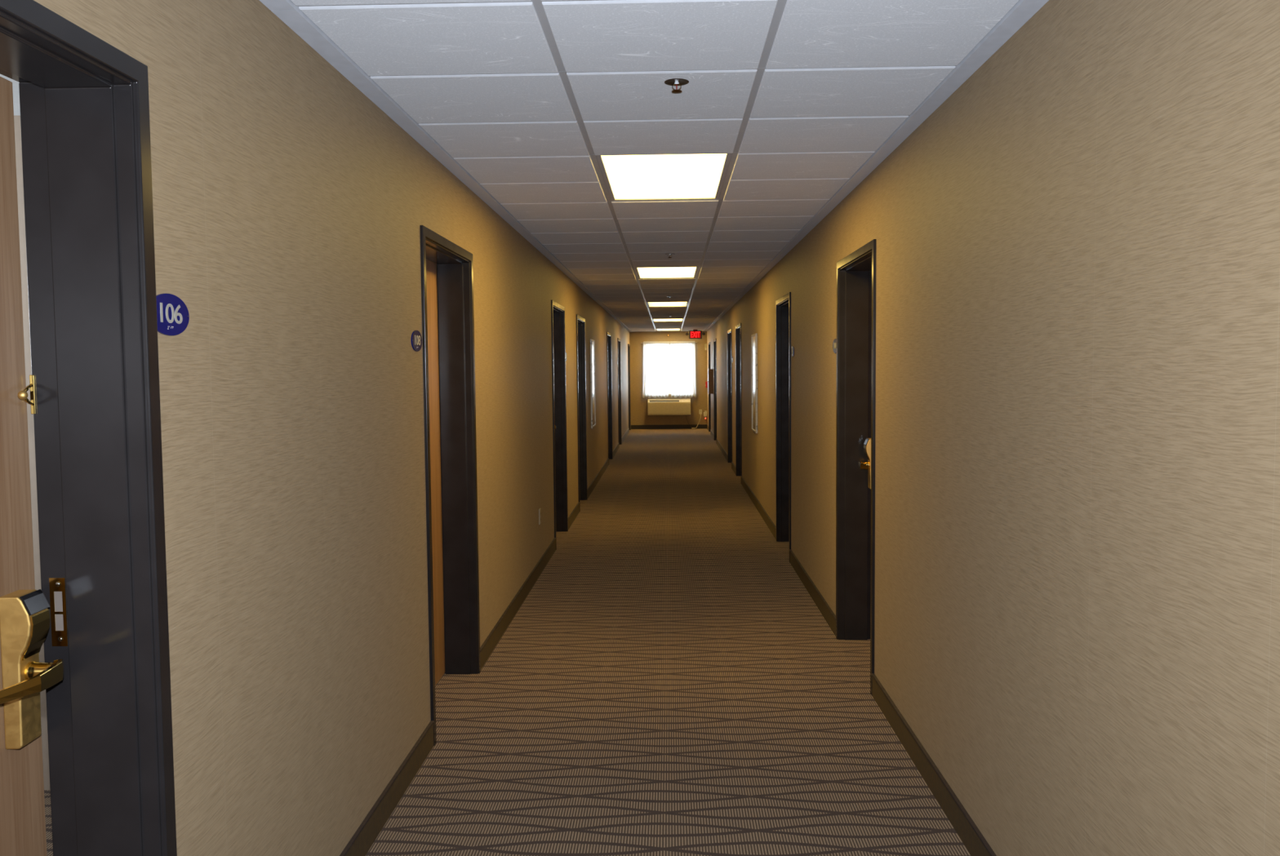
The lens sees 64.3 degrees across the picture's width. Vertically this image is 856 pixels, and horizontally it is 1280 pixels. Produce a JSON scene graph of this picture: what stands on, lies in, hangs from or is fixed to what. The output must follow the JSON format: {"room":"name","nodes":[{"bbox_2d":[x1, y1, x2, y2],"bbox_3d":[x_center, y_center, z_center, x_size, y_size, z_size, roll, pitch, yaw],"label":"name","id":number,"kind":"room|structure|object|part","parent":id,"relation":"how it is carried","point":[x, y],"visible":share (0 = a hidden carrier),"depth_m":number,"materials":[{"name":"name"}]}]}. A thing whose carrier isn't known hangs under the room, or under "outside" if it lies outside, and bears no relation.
{"room":"hotel corridor","nodes":[
{"label":"hotel corridor","id":0,"kind":"room"},
{"bbox_2d":[0,74,20,115],"bbox_3d":[-2.356,-1.024,1.781,2.402,0.040,3.940,0,3,2],"label":"ceiling","id":1,"kind":"structure","parent":0,"point":[15,83],"depth_m":3.36,"materials":[{"name":"paint"}]},
{"bbox_2d":[13,115,50,790],"bbox_3d":[-2.344,0.224,1.855,2.402,2.460,3.940,0,3,2],"label":"wall","id":2,"kind":"structure","parent":0,"point":[16,117],"depth_m":3.69,"materials":[{"name":"paint"}]},
{"bbox_2d":[34,0,629,855],"bbox_3d":[-0.809,-0.340,9.816,0.211,2.620,31.583,0,3,2],"label":"wall","id":3,"kind":"structure","parent":0,"point":[290,209],"depth_m":2.76,"materials":[{"name":"paint"}]},
{"bbox_2d":[0,0,177,855],"bbox_3d":[-1.072,0.407,1.467,0.284,2.118,1.031,0,3,2],"label":"door","id":4,"kind":"structure","parent":3,"relation":"in","point":[100,612],"depth_m":1.90,"materials":[{"name":"paint"}]},
{"bbox_3d":[-1.067,0.448,1.794,0.035,0.035,0.182,-1,3,0],"label":"lever","id":5,"kind":"part","parent":4,"relation":"part of","materials":[{"name":"gold metal"}]},
{"bbox_3d":[-1.110,0.352,1.944,0.030,0.132,0.002,0,3,2],"label":"strike plate","id":6,"kind":"part","parent":4,"relation":"part of","materials":[{"name":"gold metal"}]},
{"bbox_2d":[155,293,189,335],"bbox_3d":[-0.928,-0.224,2.008,0.006,0.083,0.160,0,3,2],"label":"room sign","id":7,"kind":"object","parent":3,"relation":"attached to","point":[172,313],"visible":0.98,"depth_m":2.01,"materials":[{"name":"blue plastic"}]},
{"bbox_2d":[410,330,422,351],"bbox_3d":[-0.871,-0.340,3.975,0.006,0.083,0.160,0,3,2],"label":"room sign","id":8,"kind":"object","parent":3,"relation":"attached to","point":[416,339],"visible":1,"depth_m":3.96,"materials":[{"name":"blue plastic"}]},
{"bbox_2d":[259,0,631,332],"bbox_3d":[-0.682,-1.478,9.745,0.064,0.018,31.583,0,3,2],"label":"trim","id":9,"kind":"structure","parent":3,"relation":"attached to","point":[286,11],"depth_m":3.47,"materials":[{"name":"metal"}]},
{"bbox_2d":[420,225,480,746],"bbox_3d":[-0.952,0.219,4.631,0.227,2.118,1.031,0,3,2],"label":"door","id":10,"kind":"structure","parent":3,"relation":"in","point":[446,267],"depth_m":5.07,"materials":[{"name":"paint"}]},
{"bbox_2d":[339,428,628,855],"bbox_3d":[-0.685,0.913,9.887,0.013,0.106,31.583,0,3,2],"label":"baseboard","id":11,"kind":"structure","parent":3,"relation":"attached to","point":[366,835],"depth_m":3.92,"materials":[{"name":"wood"}]},
{"bbox_2d":[538,508,541,524],"bbox_3d":[-0.753,0.667,7.678,0.010,0.116,0.072,0,3,2],"label":"wall outlet","id":12,"kind":"object","parent":3,"relation":"attached to","point":[540,513],"visible":1,"depth_m":7.66,"materials":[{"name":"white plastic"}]},
{"bbox_2d":[551,300,568,550],"bbox_3d":[-0.823,-0.047,9.116,0.227,2.118,1.031,0,3,2],"label":"door","id":13,"kind":"structure","parent":3,"relation":"in","point":[557,311],"depth_m":9.57,"materials":[{"name":"paint"}]},
{"bbox_2d":[576,314,587,511],"bbox_3d":[-0.757,-0.183,11.411,0.227,2.118,1.031,0,3,2],"label":"door","id":14,"kind":"structure","parent":3,"relation":"in","point":[580,322],"depth_m":11.86,"materials":[{"name":"paint"}]},
{"bbox_2d":[590,339,595,428],"bbox_3d":[-0.601,-0.569,13.012,0.022,1.115,0.560,0,3,2],"label":"framed picture","id":15,"kind":"object","parent":3,"relation":"attached to","point":[593,390],"visible":1,"depth_m":12.96,"materials":[{"name":"white glass"}]},
{"bbox_3d":[-0.604,-0.569,13.012,0.012,1.071,0.516,0,3,2],"label":"art panel","id":16,"kind":"part","parent":15,"relation":"part of","materials":[{"name":"white"}]},
{"bbox_2d":[606,332,612,459],"bbox_3d":[-0.603,-0.500,16.739,0.227,2.118,1.031,0,3,2],"label":"door","id":17,"kind":"structure","parent":3,"relation":"in","point":[608,335],"depth_m":17.19,"materials":[{"name":"paint"}]},
{"bbox_2d":[617,337,622,448],"bbox_3d":[-0.509,-0.694,20.012,0.227,2.118,1.031,0,3,2],"label":"door","id":18,"kind":"structure","parent":3,"relation":"in","point":[618,339],"depth_m":20.47,"materials":[{"name":"paint"}]},
{"bbox_2d":[627,343,631,432],"bbox_3d":[-0.371,-0.979,24.822,0.227,2.118,1.031,0,3,2],"label":"door","id":19,"kind":"structure","parent":3,"relation":"in","point":[628,345],"depth_m":25.27,"materials":[{"name":"paint"}]},
{"bbox_2d":[44,428,970,855],"bbox_3d":[0.299,0.953,9.961,7.200,0.001,31.783,0,3,2],"label":"floor","id":20,"kind":"structure","parent":0,"point":[668,683],"depth_m":4.53,"materials":[{"name":"carpet"}]},
{"bbox_2d":[290,0,1018,332],"bbox_3d":[0.244,-1.488,9.423,1.933,0.047,32.170,0,3,2],"label":"ceiling","id":21,"kind":"structure","parent":0,"point":[525,96],"depth_m":3.43,"materials":[{"name":"tile"}]},
{"bbox_2d":[595,153,732,200],"bbox_3d":[0.118,-1.253,4.941,0.585,0.092,1.194,0,3,2],"label":"ceiling light","id":22,"kind":"object","parent":21,"relation":"attached to","point":[695,175],"visible":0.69,"depth_m":4.86,"materials":[{"name":"plastic"}]},
{"bbox_2d":[635,266,698,278],"bbox_3d":[0.258,-1.542,9.807,0.585,0.092,1.194,0,3,2],"label":"ceiling light","id":23,"kind":"object","parent":21,"relation":"attached to","point":[671,272],"visible":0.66,"depth_m":9.85,"materials":[{"name":"plastic"}]},
{"bbox_2d":[646,302,688,306],"bbox_3d":[0.399,-1.830,14.673,0.585,0.092,1.194,0,3,2],"label":"ceiling light","id":24,"kind":"object","parent":21,"relation":"attached to","point":[649,304],"visible":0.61,"depth_m":14.72,"materials":[{"name":"plastic"}]},
{"bbox_2d":[652,319,683,321],"bbox_3d":[0.539,-2.119,19.539,0.585,0.092,1.194,0,3,2],"label":"ceiling light","id":25,"kind":"object","parent":21,"relation":"attached to","point":[654,320],"visible":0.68,"depth_m":19.74,"materials":[{"name":"plastic"}]},
{"bbox_2d":[656,328,680,330],"bbox_3d":[0.679,-2.408,24.406,0.585,0.092,1.194,0,3,2],"label":"ceiling light","id":26,"kind":"object","parent":21,"relation":"attached to","point":[656,329],"visible":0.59,"depth_m":24.44,"materials":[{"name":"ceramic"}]},
{"bbox_2d":[665,253,675,257],"bbox_3d":[0.239,-1.373,8.109,0.078,0.034,0.078,0,3,2],"label":"sprinkler","id":27,"kind":"object","parent":21,"relation":"attached to","point":[668,254],"visible":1,"depth_m":8.11,"materials":[{"name":"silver metal"}]},
{"bbox_2d":[664,78,688,92],"bbox_3d":[0.116,-1.083,3.228,0.078,0.034,0.078,0,3,2],"label":"sprinkler","id":28,"kind":"object","parent":21,"relation":"attached to","point":[673,82],"visible":1,"depth_m":3.22,"materials":[{"name":"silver metal"}]},
{"bbox_2d":[685,329,705,338],"bbox_3d":[1.323,-2.244,24.332,0.468,0.219,0.100,0,3,2],"label":"exit sign","id":29,"kind":"object","parent":21,"relation":"hanging from","point":[695,334],"visible":1,"depth_m":24.31,"materials":[{"name":"red plastic"}]},
{"bbox_3d":[1.323,-2.232,24.309,0.244,0.157,0.002,0,3,2],"label":"glow panel","id":30,"kind":"part","parent":29,"relation":"part of","materials":[{"name":"red plastic"}]},
{"bbox_2d":[629,331,707,425],"bbox_3d":[0.740,-1.290,25.641,7.200,2.620,0.200,0,3,2],"label":"wall","id":31,"kind":"structure","parent":0,"point":[639,415],"depth_m":25.55,"materials":[{"name":"paint"}]},
{"bbox_2d":[647,399,690,415],"bbox_3d":[0.731,-0.523,25.474,1.070,0.405,0.224,0,3,2],"label":"air conditioner","id":32,"kind":"object","parent":31,"relation":"attached to","point":[655,406],"visible":1,"depth_m":25.38,"materials":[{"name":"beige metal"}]},
{"bbox_2d":[649,400,679,402],"bbox_3d":[0.616,-0.668,25.396,0.756,0.042,0.044,0,3,2],"label":"grille","id":33,"kind":"object","parent":32,"relation":"attached to","point":[651,401],"depth_m":25.40,"materials":[{"name":"beige plastic"}]},
{"bbox_3d":[1.138,-0.674,25.381,0.220,0.062,0.064,0,3,2],"label":"control door","id":34,"kind":"part","parent":32,"relation":"part of","materials":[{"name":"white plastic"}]},
{"bbox_2d":[631,424,706,429],"bbox_3d":[0.728,-0.028,25.610,1.933,0.105,0.012,0,3,2],"label":"baseboard","id":35,"kind":"structure","parent":31,"relation":"attached to","point":[678,426],"depth_m":25.60,"materials":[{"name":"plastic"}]},
{"bbox_2d":[668,344,671,394],"bbox_3d":[0.738,-1.473,25.605,1.220,1.250,0.150,0,3,2],"label":"window","id":36,"kind":"structure","parent":31,"relation":"in","point":[669,393],"depth_m":25.61,"materials":[{"name":"glass"}]},
{"bbox_2d":[703,410,706,418],"bbox_3d":[1.640,-0.329,25.527,0.090,0.202,0.090,0,3,2],"label":"night light","id":37,"kind":"object","parent":31,"relation":"attached to","point":[705,411],"visible":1,"depth_m":25.48,"materials":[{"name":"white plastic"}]},
{"bbox_2d":[706,0,1279,855],"bbox_3d":[1.334,-0.357,9.753,0.211,2.620,31.583,0,3,2],"label":"wall","id":38,"kind":"structure","parent":0,"point":[1077,607],"depth_m":2.36,"materials":[{"name":"paint"}]},
{"bbox_2d":[708,342,711,431],"bbox_3d":[1.739,-0.942,23.861,0.227,2.118,1.031,0,3,2],"label":"door","id":39,"kind":"structure","parent":38,"relation":"in","point":[709,363],"depth_m":24.30,"materials":[{"name":"paint"}]},
{"bbox_2d":[707,368,713,394],"bbox_3d":[1.538,-1.028,22.404,0.112,0.559,0.628,0,3,2],"label":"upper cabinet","id":40,"kind":"object","parent":38,"relation":"attached to","point":[710,390],"visible":1,"depth_m":22.10,"materials":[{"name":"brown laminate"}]},
{"bbox_3d":[1.507,-1.028,22.404,0.015,0.559,0.628,0,3,2],"label":"cabinet door","id":41,"kind":"part","parent":40,"relation":"part of","materials":[{"name":"brown laminate"}]},
{"bbox_2d":[713,338,716,444],"bbox_3d":[1.655,-0.769,20.947,0.227,2.118,1.031,0,3,2],"label":"door","id":42,"kind":"structure","parent":38,"relation":"in","point":[715,340],"depth_m":21.39,"materials":[{"name":"paint"}]},
{"bbox_2d":[727,328,732,462],"bbox_3d":[1.509,-0.469,15.898,0.227,2.118,1.031,0,3,2],"label":"door","id":43,"kind":"structure","parent":38,"relation":"in","point":[730,331],"depth_m":16.35,"materials":[{"name":"paint"}]},
{"bbox_2d":[735,323,742,484],"bbox_3d":[1.451,-0.350,13.883,0.227,2.118,1.031,0,3,2],"label":"door","id":44,"kind":"structure","parent":38,"relation":"in","point":[738,328],"depth_m":14.33,"materials":[{"name":"paint"}]},
{"bbox_2d":[751,333,757,433],"bbox_3d":[1.259,-0.494,11.209,0.022,1.075,0.560,0,3,2],"label":"framed picture","id":45,"kind":"object","parent":38,"relation":"attached to","point":[753,337],"visible":1,"depth_m":11.16,"materials":[{"name":"white glass"}]},
{"bbox_3d":[1.262,-0.494,11.209,0.012,1.031,0.516,0,3,2],"label":"art panel","id":46,"kind":"part","parent":45,"relation":"part of","materials":[{"name":"white"}]},
{"bbox_2d":[775,292,791,563],"bbox_3d":[1.295,-0.028,8.450,0.227,2.118,1.031,0,3,2],"label":"door","id":47,"kind":"structure","parent":38,"relation":"in","point":[783,305],"depth_m":8.91,"materials":[{"name":"paint"}]},
{"bbox_2d":[791,346,794,356],"bbox_3d":[1.166,-0.584,7.784,0.006,0.083,0.160,0,3,2],"label":"room sign","id":48,"kind":"object","parent":38,"relation":"attached to","point":[793,348],"visible":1,"depth_m":7.75,"materials":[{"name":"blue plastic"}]},
{"bbox_2d":[832,338,836,353],"bbox_3d":[1.109,-0.465,5.779,0.006,0.083,0.160,0,3,2],"label":"room sign","id":49,"kind":"object","parent":38,"relation":"attached to","point":[834,344],"visible":0.95,"depth_m":5.79,"materials":[{"name":"blue plastic"}]},
{"bbox_2d":[706,424,995,855],"bbox_3d":[1.234,0.899,9.831,0.013,0.106,31.583,0,3,2],"label":"baseboard","id":50,"kind":"structure","parent":38,"relation":"attached to","point":[974,842],"depth_m":3.98,"materials":[{"name":"wood"}]},
{"bbox_2d":[835,239,875,695],"bbox_3d":[1.201,0.165,5.207,0.227,2.118,1.031,0,3,2],"label":"door","id":51,"kind":"structure","parent":38,"relation":"in","point":[855,389],"depth_m":5.66,"materials":[{"name":"paint"}]},
{"bbox_3d":[1.212,0.207,5.526,0.035,0.035,0.182,-1,3,0],"label":"lever","id":52,"kind":"part","parent":51,"relation":"part of","materials":[{"name":"gold metal"}]},
{"bbox_2d":[704,0,1048,331],"bbox_3d":[1.187,-1.492,9.690,0.064,0.018,31.583,0,3,2],"label":"trim","id":53,"kind":"structure","parent":38,"relation":"attached to","point":[1023,11],"depth_m":3.54,"materials":[{"name":"metal"}]},
{"bbox_3d":[0.729,-2.136,25.474,1.408,0.008,0.034,0,3,2],"label":"curtain rod","id":54,"kind":"object","parent":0,"visible":0},
{"bbox_2d":[642,341,669,398],"bbox_3d":[0.396,-1.460,25.465,0.701,1.417,0.067,0,3,2],"label":"sheer curtain","id":55,"kind":"object","parent":54,"relation":"hanging from","point":[655,360],"visible":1,"depth_m":25.46,"materials":[{"name":"white fabric"}]},
{"bbox_2d":[670,341,697,398],"bbox_3d":[1.083,-1.465,25.445,0.664,1.418,0.067,0,3,2],"label":"sheer curtain","id":56,"kind":"object","parent":54,"relation":"hanging from","point":[682,353],"visible":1,"depth_m":25.44,"materials":[{"name":"white fabric"}]}
]}

